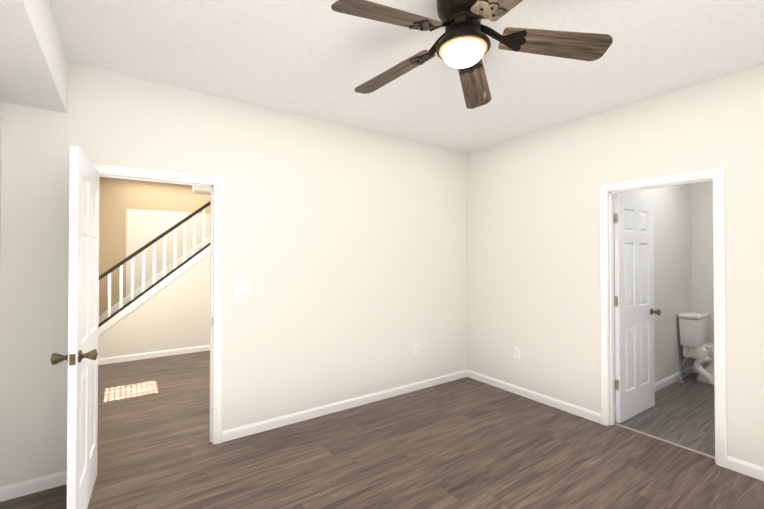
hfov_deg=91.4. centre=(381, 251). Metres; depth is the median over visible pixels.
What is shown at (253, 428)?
baseboard
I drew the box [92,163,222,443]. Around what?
door frame
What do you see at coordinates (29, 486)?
baseboard
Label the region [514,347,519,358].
electrical outlet
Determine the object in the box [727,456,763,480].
baseboard
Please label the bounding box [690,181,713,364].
wall
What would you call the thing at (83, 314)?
bedroom door
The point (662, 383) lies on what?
baseboard
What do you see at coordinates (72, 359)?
latch plate
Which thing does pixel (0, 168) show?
wall
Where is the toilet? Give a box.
[677,311,713,385]
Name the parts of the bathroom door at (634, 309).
bathroom door hinges, knob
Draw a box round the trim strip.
[614,423,714,458]
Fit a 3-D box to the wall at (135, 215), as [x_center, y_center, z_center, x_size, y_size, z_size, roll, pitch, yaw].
[-3.223,0.178,6.822,3.709,2.757,0.115,0,-1,-35]
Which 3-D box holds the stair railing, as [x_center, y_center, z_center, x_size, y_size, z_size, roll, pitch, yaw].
[-3.439,0.245,5.427,2.193,2.495,0.080,0,-1,-35]
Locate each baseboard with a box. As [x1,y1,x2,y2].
[0,470,66,501]
[98,345,209,364]
[222,370,466,441]
[467,370,600,423]
[615,365,692,411]
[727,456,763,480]
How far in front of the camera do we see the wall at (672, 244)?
4.37 m
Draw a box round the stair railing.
[98,201,210,327]
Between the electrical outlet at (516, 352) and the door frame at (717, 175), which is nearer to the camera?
the door frame at (717, 175)
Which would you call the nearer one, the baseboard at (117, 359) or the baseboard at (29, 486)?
the baseboard at (29, 486)
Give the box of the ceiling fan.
[331,0,612,108]
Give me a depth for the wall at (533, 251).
3.42 m
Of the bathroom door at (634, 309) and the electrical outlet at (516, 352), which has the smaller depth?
the bathroom door at (634, 309)
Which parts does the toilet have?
tank, lid, seat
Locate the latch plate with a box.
[69,354,75,365]
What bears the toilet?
on the floor
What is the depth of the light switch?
3.06 m
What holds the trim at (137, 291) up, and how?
attached to the wall at (135, 215)
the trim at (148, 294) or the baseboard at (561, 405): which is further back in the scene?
the trim at (148, 294)
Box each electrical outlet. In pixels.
[414,343,418,353]
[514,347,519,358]
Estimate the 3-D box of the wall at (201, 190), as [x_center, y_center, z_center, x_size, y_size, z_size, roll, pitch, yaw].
[-1.904,-1.048,6.231,2.230,0.317,0.339,0,-1,-35]
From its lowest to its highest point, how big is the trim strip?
0.005 m
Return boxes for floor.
[0,350,763,508]
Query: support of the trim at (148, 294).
attached to the wall at (174, 314)
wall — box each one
[0,62,466,486]
[0,100,1,264]
[98,246,209,358]
[99,177,210,315]
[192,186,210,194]
[467,64,763,466]
[614,184,691,401]
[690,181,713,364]
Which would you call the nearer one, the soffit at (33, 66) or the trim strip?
the soffit at (33, 66)
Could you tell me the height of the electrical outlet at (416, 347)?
0.115 m
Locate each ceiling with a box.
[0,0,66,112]
[50,0,763,152]
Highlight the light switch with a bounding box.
[234,281,248,294]
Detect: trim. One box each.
[98,245,210,335]
[99,235,210,322]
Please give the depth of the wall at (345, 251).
3.19 m
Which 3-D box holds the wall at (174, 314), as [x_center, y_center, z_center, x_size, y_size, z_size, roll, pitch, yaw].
[-2.753,0.169,5.904,3.983,2.757,0.110,0,-1,-35]
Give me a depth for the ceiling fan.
1.79 m
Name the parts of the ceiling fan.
blade, blade, arm, arm, globe, blade, arm, arm, blade, blade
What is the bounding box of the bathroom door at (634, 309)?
[613,193,660,422]
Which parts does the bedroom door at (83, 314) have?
knob, knob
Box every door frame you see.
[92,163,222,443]
[599,167,726,467]
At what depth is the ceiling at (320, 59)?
2.39 m
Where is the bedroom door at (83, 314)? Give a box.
[50,145,99,508]
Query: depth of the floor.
2.77 m

